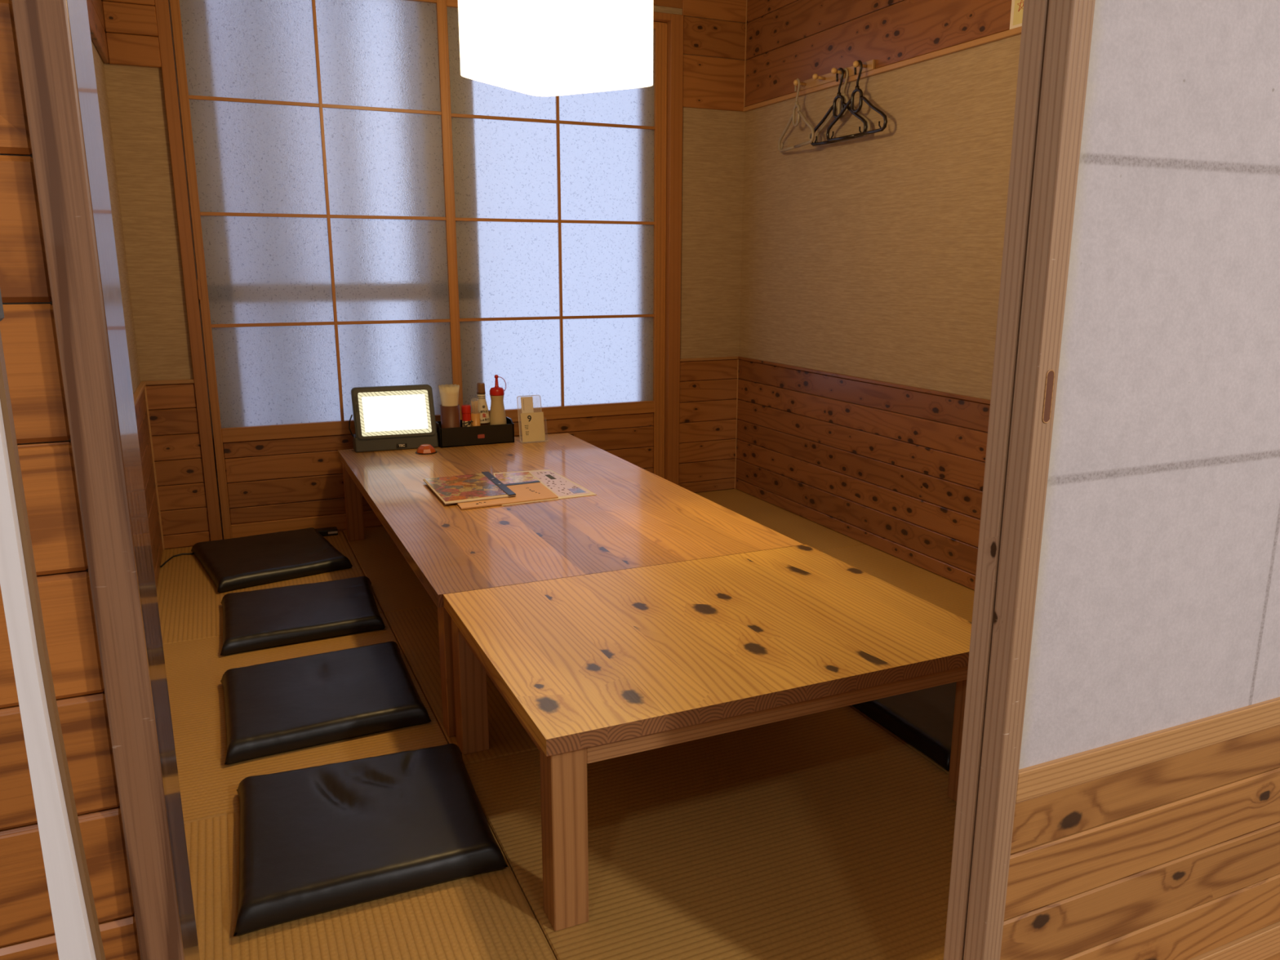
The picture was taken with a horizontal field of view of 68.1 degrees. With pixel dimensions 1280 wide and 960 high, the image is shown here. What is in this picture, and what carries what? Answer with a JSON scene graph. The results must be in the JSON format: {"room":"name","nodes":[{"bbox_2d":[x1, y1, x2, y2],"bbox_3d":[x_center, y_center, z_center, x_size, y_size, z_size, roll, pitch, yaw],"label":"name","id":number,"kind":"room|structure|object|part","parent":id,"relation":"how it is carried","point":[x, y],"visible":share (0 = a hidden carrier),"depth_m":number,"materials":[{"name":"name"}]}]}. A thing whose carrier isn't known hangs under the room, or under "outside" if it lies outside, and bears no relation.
{"room":"japanese restaurant","nodes":[
{"label":"japanese restaurant","id":0,"kind":"room"},
{"bbox_2d":[0,0,199,959],"bbox_3d":[0.471,-0.120,1.158,5.000,2.920,0.170,-6,14,-23],"label":"wall","id":1,"kind":"structure","parent":0,"point":[63,330],"depth_m":0.71,"materials":[{"name":"paint"}]},
{"bbox_2d":[943,0,1048,959],"bbox_3d":[0.957,-0.024,1.472,1.070,1.795,0.036,-6,14,-23],"label":"door frame","id":2,"kind":"structure","parent":1,"relation":"in","point":[1035,12],"depth_m":1.24,"materials":[{"name":"brown wood"}]},
{"bbox_2d":[963,0,1279,959],"bbox_3d":[0.971,-0.016,1.435,1.064,1.795,0.038,-6,14,-23],"label":"door","id":3,"kind":"structure","parent":1,"relation":"in","point":[1128,803],"depth_m":1.31,"materials":[{"name":"brown wood"}]},
{"bbox_3d":[0.512,-0.104,1.185,0.014,0.068,0.002,-6,14,-23],"label":"finger pull","id":4,"kind":"part","parent":3,"relation":"part of","materials":[{"name":"brown wood"}]},
{"bbox_3d":[0.973,0.604,1.571,0.994,0.405,0.010,-6,14,-23],"label":"panel","id":5,"kind":"part","parent":3,"relation":"part of","materials":[{"name":"brown wood"}]},
{"bbox_3d":[0.971,-0.016,1.436,0.994,1.795,0.034,-6,14,-23],"label":"rail","id":6,"kind":"part","parent":3,"relation":"part of","materials":[{"name":"brown wood"}]},
{"bbox_2d":[86,0,163,590],"bbox_3d":[-1.419,-0.535,2.295,0.120,2.620,3.560,-6,14,-23],"label":"wall","id":7,"kind":"structure","parent":0,"point":[95,7],"depth_m":3.58,"materials":[{"name":"wood"}]},
{"bbox_3d":[-1.350,-0.048,2.371,0.020,0.016,3.440,-6,14,-23],"label":"cap rail","id":8,"kind":"part","parent":7,"relation":"part of","materials":[{"name":"brown wood"}]},
{"bbox_2d":[101,0,746,550],"bbox_3d":[-0.782,-1.014,4.401,2.838,2.620,0.130,-6,14,-23],"label":"wall","id":9,"kind":"structure","parent":0,"point":[714,31],"depth_m":4.52,"materials":[{"name":"paint"}]},
{"bbox_2d":[168,0,648,472],"bbox_3d":[-0.873,-1.133,4.382,2.320,2.060,0.042,-6,14,-23],"label":"window frame","id":10,"kind":"structure","parent":9,"relation":"in","point":[168,0],"depth_m":3.97,"materials":[{"name":"brown wood"}]},
{"bbox_2d":[154,0,684,541],"bbox_3d":[-0.858,-0.978,4.380,2.278,2.362,0.122,-6,14,-23],"label":"window","id":11,"kind":"structure","parent":9,"relation":"in","point":[366,211],"depth_m":4.22,"materials":[{"name":"white paper"}]},
{"bbox_3d":[-1.826,-0.789,3.925,0.014,0.080,0.002,-6,14,-23],"label":"finger pull","id":12,"kind":"part","parent":11,"relation":"part of","materials":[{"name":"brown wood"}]},
{"bbox_3d":[-1.343,-0.028,4.335,1.011,0.367,0.010,-6,14,-23],"label":"panel","id":13,"kind":"part","parent":11,"relation":"part of","materials":[{"name":"brown wood"}]},
{"bbox_3d":[-1.344,-0.910,4.136,1.078,2.323,0.030,-6,14,-23],"label":"sash","id":14,"kind":"part","parent":11,"relation":"part of","materials":[{"name":"orange wood"}]},
{"bbox_3d":[-1.345,-1.141,4.088,1.017,1.795,0.004,-6,14,-23],"label":"pane","id":15,"kind":"part","parent":11,"relation":"part of","materials":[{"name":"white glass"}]},
{"bbox_3d":[-1.343,-0.910,4.136,1.011,2.323,0.030,-6,14,-23],"label":"rail","id":16,"kind":"part","parent":11,"relation":"part of","materials":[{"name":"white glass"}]},
{"bbox_3d":[-0.391,-1.242,4.538,1.011,1.795,0.004,-6,14,-23],"label":"pane","id":17,"kind":"part","parent":11,"relation":"part of","materials":[{"name":"clear glass"}]},
{"bbox_3d":[-0.389,-1.011,4.586,1.005,2.323,0.030,-6,14,-23],"label":"rail","id":18,"kind":"part","parent":11,"relation":"part of","materials":[{"name":"orange wood"}]},
{"bbox_3d":[-0.378,-1.012,4.590,1.092,2.323,0.030,-6,14,-23],"label":"sash","id":19,"kind":"part","parent":11,"relation":"part of","materials":[{"name":"orange wood"}]},
{"bbox_3d":[-0.390,-0.130,4.785,1.005,0.367,0.010,-6,14,-23],"label":"panel","id":20,"kind":"part","parent":11,"relation":"part of","materials":[{"name":"brown wood"}]},
{"bbox_3d":[-0.765,-0.525,4.470,2.838,0.016,0.020,-6,14,-23],"label":"cap rail","id":21,"kind":"part","parent":9,"relation":"part of","materials":[{"name":"brown wood"}]},
{"bbox_2d":[216,446,648,536],"bbox_3d":[-0.650,-1.086,4.535,3.800,3.500,0.030,-6,14,-23],"label":"wall","id":22,"kind":"structure","parent":0,"point":[646,446],"depth_m":4.27,"materials":[{"name":"paint"}]},
{"bbox_2d":[440,404,460,428],"bbox_3d":[-0.858,-0.252,4.290,0.086,0.176,0.086,-6,14,-23],"label":"cup","id":23,"kind":"object","parent":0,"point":[450,413],"depth_m":4.25,"materials":[{"name":"brown plastic"}]},
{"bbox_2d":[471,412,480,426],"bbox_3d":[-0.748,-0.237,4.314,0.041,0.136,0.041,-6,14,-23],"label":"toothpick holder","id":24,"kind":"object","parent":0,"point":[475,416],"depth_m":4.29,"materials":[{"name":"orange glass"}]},
{"bbox_2d":[156,488,1279,959],"bbox_3d":[-0.253,0.629,2.997,5.000,0.160,3.770,-6,14,-23],"label":"floor","id":25,"kind":"structure","parent":0,"point":[824,835],"depth_m":2.06,"materials":[{"name":"beige wicker"}]},
{"bbox_2d":[160,552,193,567],"bbox_3d":[-1.778,0.285,4.108,0.160,0.013,0.639,12,17,42],"label":"power cable","id":26,"kind":"object","parent":25,"relation":"on","point":[176,555],"visible":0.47,"depth_m":3.97,"materials":[{"name":"black plastic"}]},
{"bbox_2d":[190,527,352,592],"bbox_3d":[-1.522,0.311,3.907,0.524,0.053,0.623,-8,15,-32],"label":"floor cushion","id":27,"kind":"object","parent":25,"relation":"on","point":[240,562],"visible":1,"depth_m":3.80,"materials":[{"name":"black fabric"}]},
{"bbox_2d":[220,576,386,655],"bbox_3d":[-1.168,0.454,3.284,0.548,0.052,0.515,-6,14,-23],"label":"floor cushion","id":28,"kind":"object","parent":25,"relation":"on","point":[267,618],"visible":1,"depth_m":3.19,"materials":[{"name":"black leather"}]},
{"bbox_2d":[220,640,431,764],"bbox_3d":[-0.886,0.597,2.648,0.528,0.056,0.545,-6,14,-23],"label":"floor cushion","id":29,"kind":"object","parent":25,"relation":"on","point":[298,703],"visible":1,"depth_m":2.55,"materials":[{"name":"black leather"}]},
{"bbox_2d":[315,526,337,536],"bbox_3d":[-1.430,0.236,4.293,0.110,0.028,0.054,-6,14,-23],"label":"power adapter","id":30,"kind":"object","parent":25,"relation":"on","point":[333,531],"visible":0.6,"depth_m":4.28,"materials":[{"name":"black plastic"}]},
{"bbox_2d":[233,743,508,936],"bbox_3d":[-0.596,0.734,2.047,0.539,0.057,0.548,-6,14,-23],"label":"floor cushion","id":31,"kind":"object","parent":25,"relation":"on","point":[318,839],"visible":1,"depth_m":1.95,"materials":[{"name":"black leather"}]},
{"bbox_2d":[337,433,803,737],"bbox_3d":[-0.428,0.222,3.529,1.077,0.397,2.054,-6,14,-23],"label":"table","id":32,"kind":"object","parent":25,"relation":"on","point":[636,517],"visible":0.61,"depth_m":3.02,"materials":[{"name":"brown wood"}]},
{"bbox_3d":[-1.272,0.085,4.203,0.068,0.363,0.068,-6,14,-23],"label":"leg","id":33,"kind":"part","parent":32,"relation":"part of","materials":[{"name":"brown wood"}]},
{"bbox_2d":[348,384,438,452],"bbox_3d":[-1.096,-0.275,4.194,0.379,0.275,0.098,-5,14,-20],"label":"terminal","id":34,"kind":"object","parent":32,"relation":"on","point":[393,417],"visible":1,"depth_m":4.18,"materials":[{"name":"grey plastic"}]},
{"bbox_2d":[415,444,436,454],"bbox_3d":[-0.933,-0.137,4.129,0.094,0.035,0.094,-11,17,-40],"label":"button","id":35,"kind":"object","parent":32,"relation":"on","point":[424,449],"visible":1,"depth_m":4.10,"materials":[{"name":"orange paint"}]},
{"bbox_3d":[-0.479,0.482,2.464,0.068,0.363,0.068,-6,14,-23],"label":"leg","id":36,"kind":"part","parent":32,"relation":"part of","materials":[{"name":"brown wood"}]},
{"bbox_2d":[435,417,514,448],"bbox_3d":[-0.757,-0.220,4.341,0.341,0.104,0.111,-6,14,-23],"label":"tray","id":37,"kind":"object","parent":32,"relation":"on","point":[461,436],"visible":0.88,"depth_m":4.29,"materials":[{"name":"black paint"}]},
{"bbox_2d":[438,383,460,428],"bbox_3d":[-0.858,-0.296,4.280,0.094,0.266,0.094,-6,14,-23],"label":"holder","id":38,"kind":"object","parent":37,"relation":"in","point":[449,393],"visible":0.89,"depth_m":4.24,"materials":[{"name":"brown plastic"}]},
{"bbox_2d":[461,404,473,426],"bbox_3d":[-0.786,-0.253,4.298,0.053,0.174,0.043,-6,14,-23],"label":"spice shaker","id":39,"kind":"object","parent":37,"relation":"in","point":[465,409],"visible":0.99,"depth_m":4.27,"materials":[{"name":"red plastic"}]},
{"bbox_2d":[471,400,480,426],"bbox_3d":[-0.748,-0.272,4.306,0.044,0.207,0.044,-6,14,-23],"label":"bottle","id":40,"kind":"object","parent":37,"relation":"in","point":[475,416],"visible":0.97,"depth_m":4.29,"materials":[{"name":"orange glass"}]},
{"bbox_2d":[476,382,489,425],"bbox_3d":[-0.726,-0.312,4.347,0.071,0.268,0.072,-6,14,-23],"label":"sauce bottle","id":41,"kind":"object","parent":37,"relation":"in","point":[482,410],"visible":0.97,"depth_m":4.32,"materials":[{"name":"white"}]},
{"bbox_2d":[489,374,506,425],"bbox_3d":[-0.655,-0.334,4.364,0.084,0.304,0.079,-6,14,-23],"label":"squeeze bottle","id":42,"kind":"object","parent":37,"relation":"in","point":[497,412],"visible":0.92,"depth_m":4.34,"materials":[{"name":"plastic"}]},
{"bbox_2d":[516,395,545,442],"bbox_3d":[-0.496,-0.281,4.368,0.130,0.212,0.064,-6,14,-23],"label":"stand","id":43,"kind":"object","parent":32,"relation":"on","point":[532,423],"visible":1,"depth_m":4.37,"materials":[{"name":"clear plastic"}]},
{"bbox_2d":[493,469,595,506],"bbox_3d":[-0.413,0.019,3.521,0.352,0.002,0.511,-6,14,-23],"label":"menu sheet","id":44,"kind":"object","parent":32,"relation":"on","point":[562,487],"visible":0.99,"depth_m":3.58,"materials":[{"name":"white paper"}]},
{"bbox_2d":[456,480,558,509],"bbox_3d":[-0.490,0.050,3.367,0.364,0.006,0.290,-6,14,-23],"label":"menu","id":45,"kind":"object","parent":44,"relation":"on","point":[533,491],"visible":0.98,"depth_m":3.32,"materials":[{"name":"paper"}]},
{"bbox_2d":[422,471,515,504],"bbox_3d":[-0.624,0.024,3.443,0.263,0.011,0.412,-6,14,-23],"label":"booklet","id":46,"kind":"object","parent":45,"relation":"on","point":[483,486],"visible":1,"depth_m":3.41,"materials":[{"name":"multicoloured paper"}]},
{"bbox_2d":[494,471,538,484],"bbox_3d":[-0.486,-0.008,3.637,0.160,0.001,0.186,-5,14,-19],"label":"picture","id":47,"kind":"object","parent":44,"relation":"on","point":[507,477],"depth_m":3.65},
{"bbox_2d":[537,471,577,494],"bbox_3d":[-0.318,0.009,3.561,0.096,0.001,0.392,-6,14,-23],"label":"print","id":48,"kind":"object","parent":44,"relation":"on","point":[557,484],"depth_m":3.54,"materials":[{"name":"white paper"}]},
{"bbox_2d":[567,487,585,493],"bbox_3d":[-0.231,0.038,3.433,0.048,0.001,0.077,-6,14,-23],"label":"picture","id":49,"kind":"object","parent":44,"relation":"on","point":[570,490],"depth_m":3.43},
{"bbox_2d":[443,544,971,931],"bbox_3d":[0.163,0.513,2.256,1.071,0.397,0.808,-6,14,-23],"label":"table","id":50,"kind":"object","parent":25,"relation":"on","point":[597,667],"visible":0.83,"depth_m":2.03,"materials":[{"name":"brown wood"}]},
{"bbox_3d":[-0.426,0.502,2.375,0.068,0.365,0.068,-6,14,-23],"label":"leg","id":51,"kind":"part","parent":50,"relation":"part of","materials":[{"name":"brown wood"}]},
{"bbox_3d":[-0.139,0.645,1.746,0.068,0.365,0.068,-6,14,-23],"label":"leg","id":52,"kind":"part","parent":50,"relation":"part of","materials":[{"name":"brown wood"}]},
{"bbox_3d":[0.755,0.558,2.134,0.068,0.365,0.068,-6,14,-23],"label":"leg","id":53,"kind":"part","parent":50,"relation":"part of","materials":[{"name":"brown wood"}]},
{"bbox_2d":[852,681,956,770],"bbox_3d":[0.870,0.612,2.602,0.538,0.052,0.520,-6,14,-23],"label":"floor cushion","id":54,"kind":"object","parent":25,"relation":"on","point":[923,718],"visible":0.21,"depth_m":2.48,"materials":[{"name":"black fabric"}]},
{"bbox_2d":[735,0,1022,590],"bbox_3d":[1.248,-0.795,3.452,0.118,2.620,3.560,-6,14,-23],"label":"wall","id":55,"kind":"structure","parent":0,"point":[871,265],"depth_m":3.92,"materials":[{"name":"paint"}]},
{"bbox_2d":[793,59,875,91],"bbox_3d":[0.803,-1.724,4.037,0.078,0.038,0.543,-6,14,-23],"label":"hook rack","id":56,"kind":"object","parent":55,"relation":"attached to","point":[869,65],"visible":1,"depth_m":4.05,"materials":[{"name":"brown wood"}]},
{"bbox_2d":[777,78,814,152],"bbox_3d":[0.700,-1.639,4.233,0.016,0.295,0.414,-3,13,-13],"label":"hanger","id":57,"kind":"object","parent":56,"relation":"hanging from","point":[799,113],"visible":1,"depth_m":4.22,"materials":[{"name":"grey plastic"}]},
{"bbox_3d":[0.700,-1.590,4.244,0.016,0.196,0.413,-3,13,-13],"label":"frame","id":58,"kind":"part","parent":57,"relation":"part of","materials":[{"name":"grey plastic"}]},
{"bbox_2d":[809,67,867,146],"bbox_3d":[0.838,-1.583,3.995,0.017,0.295,0.414,-5,14,-22],"label":"hanger","id":59,"kind":"object","parent":56,"relation":"hanging from","point":[843,104],"visible":0.88,"depth_m":3.98,"materials":[{"name":"plastic"}]},
{"bbox_3d":[0.838,-1.535,4.006,0.017,0.196,0.413,-5,14,-22],"label":"frame","id":60,"kind":"part","parent":59,"relation":"part of","materials":[{"name":"plastic"}]},
{"bbox_2d":[814,67,871,146],"bbox_3d":[0.857,-1.581,3.993,0.017,0.295,0.398,-5,14,-22],"label":"hanger","id":61,"kind":"object","parent":56,"relation":"hanging from","point":[838,106],"visible":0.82,"depth_m":3.98,"materials":[{"name":"grey plastic"}]},
{"bbox_3d":[0.857,-1.532,4.004,0.017,0.196,0.399,-5,14,-22],"label":"frame","id":62,"kind":"part","parent":61,"relation":"part of","materials":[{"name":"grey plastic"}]},
{"bbox_2d":[826,60,887,142],"bbox_3d":[0.883,-1.552,3.854,0.017,0.295,0.414,-5,14,-22],"label":"hanger","id":63,"kind":"object","parent":56,"relation":"hanging from","point":[862,98],"visible":1,"depth_m":3.84,"materials":[{"name":"plastic"}]},
{"bbox_3d":[0.883,-1.504,3.865,0.017,0.196,0.413,-5,14,-22],"label":"frame","id":64,"kind":"part","parent":63,"relation":"part of","materials":[{"name":"plastic"}]},
{"bbox_3d":[1.226,-0.298,3.489,0.018,0.014,3.442,-6,14,-23],"label":"cap rail","id":65,"kind":"part","parent":55,"relation":"part of","materials":[{"name":"brown wood"}]},
{"bbox_3d":[1.224,-1.510,3.221,0.018,0.020,3.459,-6,14,-23],"label":"frieze trim","id":66,"kind":"part","parent":55,"relation":"part of","materials":[{"name":"brown wood"}]},
{"bbox_2d":[1009,0,1023,29],"bbox_3d":[1.282,-1.644,3.044,0.004,0.324,0.212,-6,14,-23],"label":"paper notice","id":67,"kind":"object","parent":55,"relation":"attached to","point":[1017,6],"visible":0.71,"depth_m":3.14,"materials":[{"name":"beige paper"}]},
{"bbox_3d":[-0.091,-1.948,2.494,3.158,0.050,3.750,-6,14,-23],"label":"ceiling","id":68,"kind":"structure","parent":0,"visible":0},
{"bbox_2d":[457,0,653,96],"bbox_3d":[-0.224,-1.510,2.550,0.416,0.830,0.416,7,15,28],"label":"pendant lamp","id":69,"kind":"object","parent":68,"relation":"hanging from","point":[532,47],"visible":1,"depth_m":2.49,"materials":[{"name":"paper"}]},
{"bbox_3d":[1.032,1.600,0.252,5.200,0.070,2.560,-6,14,-23],"label":"floor","id":70,"kind":"structure","parent":0,"visible":0},
{"bbox_2d":[0,289,106,959],"bbox_3d":[-0.347,0.644,0.693,0.051,1.595,0.025,-6,14,-23],"label":"board","id":71,"kind":"object","parent":70,"relation":"on","point":[74,916],"visible":1,"depth_m":0.56,"materials":[{"name":"white wood"}]}
]}

